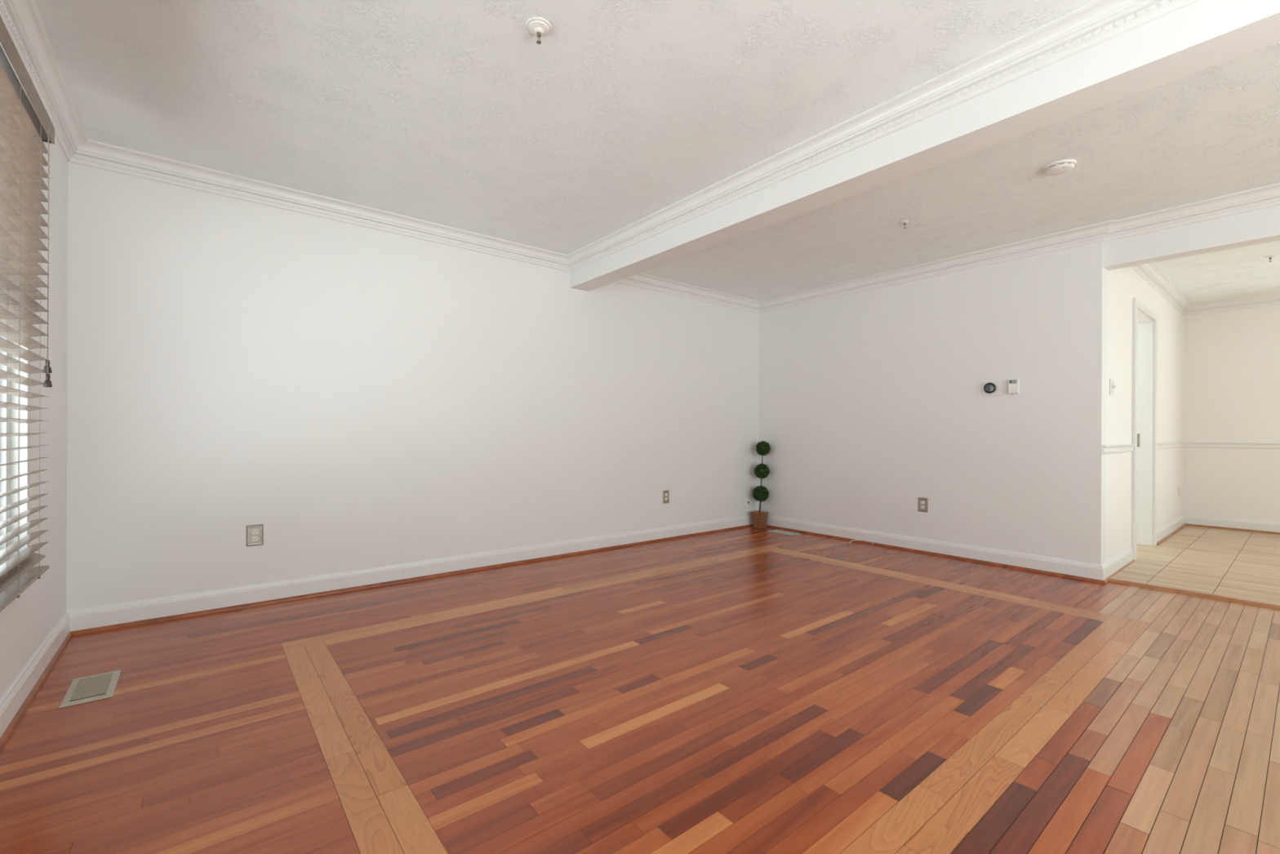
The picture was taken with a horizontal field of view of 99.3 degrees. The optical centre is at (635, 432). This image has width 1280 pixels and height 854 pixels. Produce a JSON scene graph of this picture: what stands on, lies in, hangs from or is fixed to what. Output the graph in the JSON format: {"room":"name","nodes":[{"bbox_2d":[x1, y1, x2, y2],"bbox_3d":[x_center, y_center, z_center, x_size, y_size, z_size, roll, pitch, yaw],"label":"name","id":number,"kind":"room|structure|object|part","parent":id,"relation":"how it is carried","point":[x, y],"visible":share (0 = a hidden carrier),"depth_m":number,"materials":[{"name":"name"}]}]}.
{"room":"empty living room","nodes":[
{"label":"empty living room","id":0,"kind":"room"},
{"bbox_2d":[0,135,67,698],"bbox_3d":[-0.536,-0.214,-0.273,0.150,2.440,7.743,0,0,-39],"label":"wall","id":1,"kind":"structure","parent":0,"point":[25,623],"depth_m":2.33,"materials":[{"name":"paint"}]},
{"bbox_2d":[0,320,9,564],"bbox_3d":[-1.825,-0.329,1.331,0.070,1.660,1.760,0,0,-39],"label":"window","id":2,"kind":"structure","parent":1,"relation":"in","point":[3,397],"depth_m":2.00,"materials":[{"name":"glass"}]},
{"bbox_2d":[0,15,54,612],"bbox_3d":[-1.753,-0.324,1.441,0.087,1.706,1.642,0,0,-39],"label":"window blind","id":3,"kind":"object","parent":1,"relation":"attached to","point":[25,123],"visible":1,"depth_m":1.80,"materials":[{"name":"white plastic"}]},
{"bbox_3d":[-1.994,-0.302,1.727,0.001,1.635,0.001,0,0,-39],"label":"lift cord","id":4,"kind":"part","parent":3,"relation":"part of","materials":[{"name":"white fabric"}]},
{"bbox_3d":[-2.193,-0.303,1.933,0.001,1.635,0.002,0,0,-39],"label":"ladder cord","id":5,"kind":"part","parent":3,"relation":"part of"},
{"bbox_3d":[-1.974,-0.302,1.743,0.001,1.635,0.002,0,0,-39],"label":"ladder cord","id":6,"kind":"part","parent":3,"relation":"part of","materials":[{"name":"white fabric"}]},
{"bbox_3d":[-1.770,0.517,1.442,0.054,0.013,1.621,0,0,-39],"label":"rail","id":7,"kind":"part","parent":3,"relation":"part of","materials":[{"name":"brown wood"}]},
{"bbox_3d":[-2.172,-0.303,1.949,0.001,1.635,0.001,0,0,-39],"label":"lift cord","id":8,"kind":"part","parent":3,"relation":"part of","materials":[{"name":"white fabric"}]},
{"bbox_3d":[-2.152,-0.303,1.966,0.001,1.635,0.002,0,0,-39],"label":"ladder cord","id":9,"kind":"part","parent":3,"relation":"part of","materials":[{"name":"white fabric"}]},
{"bbox_3d":[-2.160,-0.694,1.999,0.006,0.854,0.002,0,0,37],"label":"pull cord","id":10,"kind":"part","parent":3,"relation":"part of","materials":[{"name":"white fabric"}]},
{"bbox_3d":[-2.149,-0.667,1.990,0.003,0.906,0.006,0,0,-39],"label":"pull cord","id":11,"kind":"part","parent":3,"relation":"part of","materials":[{"name":"white fabric"}]},
{"bbox_2d":[0,610,70,737],"bbox_3d":[-0.476,0.947,-0.222,0.014,0.120,7.443,0,0,-39],"label":"baseboard","id":12,"kind":"structure","parent":1,"relation":"attached to","point":[20,689],"depth_m":2.08,"materials":[{"name":"paint"}]},
{"bbox_2d":[0,631,73,752],"bbox_3d":[-0.471,0.997,-0.218,0.028,0.019,7.443,0,0,-39],"label":"trim","id":13,"kind":"structure","parent":1,"relation":"attached to","point":[13,724],"depth_m":2.04,"materials":[{"name":"brown wood"}]},
{"bbox_2d":[0,0,87,161],"bbox_3d":[-0.443,-1.380,-0.203,0.076,0.107,7.443,0,0,-39],"label":"trim","id":14,"kind":"structure","parent":1,"relation":"attached to","point":[22,20],"depth_m":2.08,"materials":[{"name":"paint"}]},
{"bbox_2d":[66,161,758,610],"bbox_3d":[0.741,-0.209,5.609,9.193,2.440,0.150,0,0,-39],"label":"wall","id":15,"kind":"structure","parent":0,"point":[366,397],"depth_m":3.47,"materials":[{"name":"paint"}]},
{"bbox_2d":[246,524,263,546],"bbox_3d":[-2.206,0.593,3.153,0.080,0.121,0.009,0,0,-39],"label":"wall outlet","id":16,"kind":"object","parent":15,"relation":"attached to","point":[255,533],"visible":1,"depth_m":3.15,"materials":[{"name":"beige plastic"}]},
{"bbox_2d":[251,536,258,541],"bbox_3d":[-2.205,0.613,3.151,0.034,0.028,0.004,0,0,-39],"label":"receptacle","id":17,"kind":"object","parent":16,"relation":"attached to","point":[253,538],"depth_m":3.15,"materials":[{"name":"white plastic"}]},
{"bbox_2d":[251,528,258,534],"bbox_3d":[-2.205,0.574,3.151,0.034,0.028,0.004,0,0,-39],"label":"receptacle","id":18,"kind":"object","parent":16,"relation":"attached to","point":[254,531],"depth_m":3.15,"materials":[{"name":"white plastic"}]},
{"bbox_2d":[69,138,569,271],"bbox_3d":[-1.645,-1.385,3.553,2.889,0.107,0.076,0,0,-39],"label":"trim","id":19,"kind":"structure","parent":15,"relation":"attached to","point":[93,153],"depth_m":3.24,"materials":[{"name":"paint"}]},
{"bbox_2d":[67,515,752,631],"bbox_3d":[-0.722,0.945,4.337,5.326,0.120,0.014,0,0,-39],"label":"baseboard","id":20,"kind":"structure","parent":15,"relation":"attached to","point":[130,611],"depth_m":3.45,"materials":[{"name":"paint"}]},
{"bbox_2d":[70,524,753,635],"bbox_3d":[-0.718,0.996,4.332,5.326,0.019,0.028,0,0,-39],"label":"trim","id":21,"kind":"structure","parent":15,"relation":"attached to","point":[356,588],"depth_m":3.45,"materials":[{"name":"brown wood"}]},
{"bbox_2d":[662,489,669,503],"bbox_3d":[0.290,0.605,5.149,0.080,0.121,0.009,0,0,-39],"label":"wall outlet","id":22,"kind":"object","parent":15,"relation":"attached to","point":[665,493],"visible":1,"depth_m":5.15,"materials":[{"name":"beige plastic"}]},
{"bbox_2d":[615,272,759,313],"bbox_3d":[0.505,-1.376,5.272,2.256,0.107,0.076,0,0,-39],"label":"trim","id":23,"kind":"structure","parent":15,"relation":"attached to","point":[642,280],"depth_m":5.30,"materials":[{"name":"paint"}]},
{"bbox_2d":[744,497,749,508],"bbox_3d":[1.211,0.758,5.874,0.072,0.116,0.028,0,0,-39],"label":"jack plate","id":24,"kind":"object","parent":15,"relation":"attached to","point":[746,500],"visible":1,"depth_m":5.87,"materials":[{"name":"white plastic"}]},
{"bbox_2d":[0,525,1279,853],"bbox_3d":[3.049,1.075,2.598,9.343,0.132,7.743,0,0,-39],"label":"floor","id":25,"kind":"structure","parent":0,"point":[749,690],"depth_m":1.95,"materials":[{"name":"brown wood"}]},
{"bbox_2d":[59,669,121,707],"bbox_3d":[-2.124,0.995,2.127,0.142,0.008,0.280,0,0,-39],"label":"floor vent","id":26,"kind":"object","parent":25,"relation":"in","point":[101,686],"visible":1,"depth_m":2.11,"materials":[{"name":"beige metal"}]},
{"bbox_2d":[70,672,113,700],"bbox_3d":[-2.129,0.994,2.134,0.098,0.005,0.219,0,0,-39],"label":"grille","id":27,"kind":"object","parent":26,"relation":"attached to","point":[84,687],"depth_m":2.13,"materials":[{"name":"beige metal"}]},
{"bbox_2d":[751,440,770,528],"bbox_3d":[1.352,0.546,5.835,0.199,0.936,0.202,0,0,43],"label":"potted topiary","id":28,"kind":"object","parent":25,"relation":"on","point":[759,517],"visible":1,"depth_m":5.79,"materials":[{"name":"green plant"}]},
{"bbox_2d":[751,510,768,528],"bbox_3d":[1.332,0.930,5.835,0.140,0.168,0.140,0,0,43],"label":"pot","id":29,"kind":"object","parent":28,"relation":"attached to","point":[759,517],"depth_m":5.79,"materials":[{"name":"brown wicker"}]},
{"bbox_2d":[767,528,800,535],"bbox_3d":[1.511,1.010,5.527,0.142,0.008,0.300,0,0,-39],"label":"floor vent","id":30,"kind":"object","parent":25,"relation":"in","point":[785,532],"visible":1,"depth_m":5.50,"materials":[{"name":"beige metal"}]},
{"bbox_2d":[773,529,795,533],"bbox_3d":[1.505,1.009,5.534,0.098,0.005,0.239,0,0,-39],"label":"grille","id":31,"kind":"object","parent":30,"relation":"attached to","point":[780,531],"depth_m":5.53,"materials":[{"name":"beige metal"}]},
{"bbox_2d":[848,539,873,546],"bbox_3d":[2.032,0.992,4.901,0.257,0.055,0.031,0,0,-9],"label":"coaxial cable","id":32,"kind":"object","parent":25,"relation":"on","point":[854,540],"visible":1,"depth_m":4.90,"materials":[{"name":"white plastic"}]},
{"bbox_2d":[1108,577,1279,609],"bbox_3d":[4.677,1.018,2.005,0.050,0.019,4.484,0,0,-39],"label":"trim","id":33,"kind":"structure","parent":25,"relation":"on","point":[1111,580],"depth_m":3.41,"materials":[{"name":"brown wood"}]},
{"bbox_2d":[33,0,1279,303],"bbox_3d":[3.059,-1.469,2.598,9.343,0.100,7.743,0,0,-39],"label":"ceiling","id":34,"kind":"structure","parent":0,"point":[453,113],"depth_m":2.45,"materials":[{"name":"white paint"}]},
{"bbox_2d":[526,17,551,44],"bbox_3d":[-0.341,-1.405,1.917,0.088,0.056,0.088,0,0,28],"label":"sprinkler","id":35,"kind":"object","parent":34,"relation":"attached to","point":[539,27],"visible":1,"depth_m":1.91,"materials":[{"name":"white plastic"}]},
{"bbox_2d":[900,220,909,228],"bbox_3d":[1.819,-1.402,3.668,0.052,0.044,0.052,0,0,28],"label":"sprinkler","id":36,"kind":"object","parent":34,"relation":"attached to","point":[904,222],"visible":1,"depth_m":3.66,"materials":[{"name":"white metal"}]},
{"bbox_2d":[569,0,1279,291],"bbox_3d":[1.854,-1.306,1.634,0.180,0.237,7.443,0,0,-39],"label":"ceiling beam","id":37,"kind":"structure","parent":34,"relation":"attached to","point":[1202,34],"depth_m":2.11,"materials":[{"name":"paint"}]},
{"bbox_2d":[566,0,1200,271],"bbox_3d":[1.754,-1.371,1.554,0.076,0.107,7.443,0,0,-39],"label":"trim","id":38,"kind":"structure","parent":37,"relation":"attached to","point":[1097,22],"depth_m":2.27,"materials":[{"name":"paint"}]},
{"bbox_2d":[1041,159,1076,175],"bbox_3d":[2.259,-1.408,2.901,0.148,0.029,0.148,0,0,-39],"label":"smoke detector","id":39,"kind":"object","parent":34,"relation":"attached to","point":[1059,167],"visible":1,"depth_m":2.87,"materials":[{"name":"white plastic"}]},
{"bbox_2d":[1266,255,1275,262],"bbox_3d":[5.073,-1.389,4.343,0.052,0.044,0.052,0,0,28],"label":"sprinkler","id":40,"kind":"object","parent":34,"relation":"attached to","point":[1269,257],"visible":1,"depth_m":4.34,"materials":[{"name":"white metal"}]},
{"bbox_2d":[757,204,1279,564],"bbox_3d":[3.746,-0.196,3.151,0.165,2.440,7.443,0,0,-39],"label":"wall","id":41,"kind":"structure","parent":0,"point":[871,402],"depth_m":4.39,"materials":[{"name":"paint"}]},
{"bbox_2d":[918,497,928,512],"bbox_3d":[2.449,0.611,4.630,0.009,0.121,0.080,0,0,-39],"label":"wall outlet","id":42,"kind":"object","parent":41,"relation":"attached to","point":[922,502],"visible":1,"depth_m":4.63,"materials":[{"name":"beige plastic"}]},
{"bbox_2d":[766,515,1102,580],"bbox_3d":[2.267,0.958,4.852,0.014,0.120,2.945,0,0,-39],"label":"baseboard","id":43,"kind":"structure","parent":41,"relation":"attached to","point":[1087,570],"depth_m":4.43,"materials":[{"name":"paint"}]},
{"bbox_2d":[765,524,1105,583],"bbox_3d":[2.265,1.008,4.842,0.028,0.019,2.959,0,0,-39],"label":"trim","id":44,"kind":"structure","parent":41,"relation":"attached to","point":[768,526],"depth_m":4.41,"materials":[{"name":"brown wood"}]},
{"bbox_2d":[759,219,1114,313],"bbox_3d":[2.272,-1.369,4.809,0.076,0.107,3.007,0,0,-39],"label":"trim","id":45,"kind":"structure","parent":41,"relation":"attached to","point":[1095,233],"depth_m":4.42,"materials":[{"name":"paint"}]},
{"bbox_2d":[982,379,999,396],"bbox_3d":[2.758,-0.349,4.228,0.035,0.124,0.124,0,0,-39],"label":"thermostat","id":46,"kind":"object","parent":41,"relation":"attached to","point":[989,388],"visible":1,"depth_m":4.22,"materials":[{"name":"black plastic"}]},
{"bbox_2d":[1008,378,1019,394],"bbox_3d":[2.858,-0.350,4.106,0.030,0.112,0.068,0,0,-39],"label":"wall sensor","id":47,"kind":"object","parent":41,"relation":"attached to","point":[1013,384],"visible":1,"depth_m":4.10,"materials":[{"name":"white plastic"}]},
{"bbox_2d":[1102,219,1115,241],"bbox_3d":[3.199,-1.365,3.674,0.021,0.107,0.129,0,0,6],"label":"trim","id":48,"kind":"structure","parent":41,"relation":"attached to","point":[1112,223],"depth_m":3.68,"materials":[{"name":"paint"}]},
{"bbox_2d":[1104,182,1279,241],"bbox_3d":[4.596,-1.359,1.951,0.076,0.107,4.512,0,0,-39],"label":"trim","id":49,"kind":"structure","parent":41,"relation":"attached to","point":[1268,196],"depth_m":3.36,"materials":[{"name":"paint"}]},
{"bbox_2d":[1105,266,1184,561],"bbox_3d":[4.649,-0.193,4.970,3.587,2.440,0.130,0,0,-39],"label":"wall","id":50,"kind":"structure","parent":0,"point":[1124,284],"depth_m":4.29,"materials":[{"name":"paint"}]},
{"bbox_2d":[1109,378,1115,395],"bbox_3d":[3.413,-0.327,3.883,0.116,0.117,0.022,0,0,-39],"label":"light switch","id":51,"kind":"object","parent":50,"relation":"attached to","point":[1112,386],"visible":1,"depth_m":3.87,"materials":[{"name":"beige plastic"}]},
{"bbox_2d":[1101,546,1133,580],"bbox_3d":[3.564,0.963,4.013,0.994,0.120,0.014,0,0,-39],"label":"baseboard","id":52,"kind":"structure","parent":50,"relation":"attached to","point":[1115,563],"depth_m":3.97,"materials":[{"name":"paint"}]},
{"bbox_2d":[1102,444,1135,453],"bbox_3d":[3.582,0.117,4.019,0.979,0.063,0.023,0,0,-39],"label":"trim","id":53,"kind":"structure","parent":50,"relation":"attached to","point":[1117,448],"depth_m":3.96,"materials":[{"name":"paint"}]},
{"bbox_2d":[1103,560,1135,583],"bbox_3d":[3.563,1.014,4.003,1.008,0.019,0.028,0,0,-39],"label":"trim","id":54,"kind":"structure","parent":50,"relation":"attached to","point":[1106,580],"depth_m":3.93,"materials":[{"name":"brown wood"}]},
{"bbox_2d":[1131,297,1157,559],"bbox_3d":[4.298,-0.024,4.689,0.960,2.100,0.170,0,0,-39],"label":"door","id":55,"kind":"structure","parent":50,"relation":"in","point":[1144,320],"depth_m":4.90,"materials":[{"name":"paint"}]},
{"bbox_3d":[4.589,0.067,4.974,0.002,0.120,0.034,0,0,-39],"label":"strike plate","id":56,"kind":"part","parent":55,"relation":"part of","materials":[{"name":"silver metal"}]},
{"bbox_2d":[1131,262,1192,315],"bbox_3d":[4.732,-1.359,4.900,3.552,0.107,0.076,0,0,-39],"label":"trim","id":57,"kind":"structure","parent":50,"relation":"attached to","point":[1151,273],"depth_m":5.02,"materials":[{"name":"paint"}]},
{"bbox_2d":[1156,514,1185,542],"bbox_3d":[5.408,0.959,5.488,1.748,0.120,0.014,0,0,-39],"label":"baseboard","id":58,"kind":"structure","parent":50,"relation":"attached to","point":[1171,526],"depth_m":5.42,"materials":[{"name":"paint"}]},
{"bbox_2d":[1157,441,1186,448],"bbox_3d":[5.411,0.124,5.482,1.756,0.063,0.023,0,0,-39],"label":"trim","id":59,"kind":"structure","parent":50,"relation":"attached to","point":[1172,444],"depth_m":5.42,"materials":[{"name":"paint"}]},
{"bbox_2d":[1156,523,1186,545],"bbox_3d":[5.412,1.009,5.482,1.748,0.019,0.028,0,0,-39],"label":"trim","id":60,"kind":"structure","parent":50,"relation":"attached to","point":[1172,533],"depth_m":5.36,"materials":[{"name":"brown wood"}]},
{"bbox_2d":[1177,485,1180,497],"bbox_3d":[5.834,0.627,5.831,0.075,0.121,0.009,0,0,-39],"label":"wall outlet","id":61,"kind":"object","parent":50,"relation":"attached to","point":[1179,486],"visible":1,"depth_m":5.81,"materials":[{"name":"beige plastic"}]},
{"bbox_2d":[1183,304,1279,522],"bbox_3d":[6.643,-0.184,5.468,0.150,2.440,7.443,0,0,-39],"label":"wall","id":62,"kind":"structure","parent":0,"point":[1232,357],"depth_m":5.75,"materials":[{"name":"paint"}]},
{"bbox_2d":[1184,514,1279,532],"bbox_3d":[6.615,0.964,5.366,0.014,0.120,1.712,0,0,-39],"label":"baseboard","id":63,"kind":"structure","parent":62,"relation":"attached to","point":[1267,526],"depth_m":5.74,"materials":[{"name":"paint"}]},
{"bbox_2d":[1184,441,1279,448],"bbox_3d":[6.615,0.129,5.363,0.023,0.063,1.712,0,0,-39],"label":"trim","id":64,"kind":"structure","parent":62,"relation":"attached to","point":[1188,444],"depth_m":5.74,"materials":[{"name":"paint"}]},
{"bbox_2d":[1185,293,1279,315],"bbox_3d":[7.475,-1.347,4.254,0.076,0.107,4.512,0,0,-39],"label":"trim","id":65,"kind":"structure","parent":62,"relation":"attached to","point":[1269,300],"depth_m":5.72,"materials":[{"name":"paint"}]},
{"bbox_2d":[1185,523,1279,534],"bbox_3d":[6.609,1.014,5.362,0.028,0.019,1.712,0,0,-39],"label":"trim","id":66,"kind":"structure","parent":62,"relation":"attached to","point":[1187,524],"depth_m":5.73,"materials":[{"name":"brown wood"}]}
]}

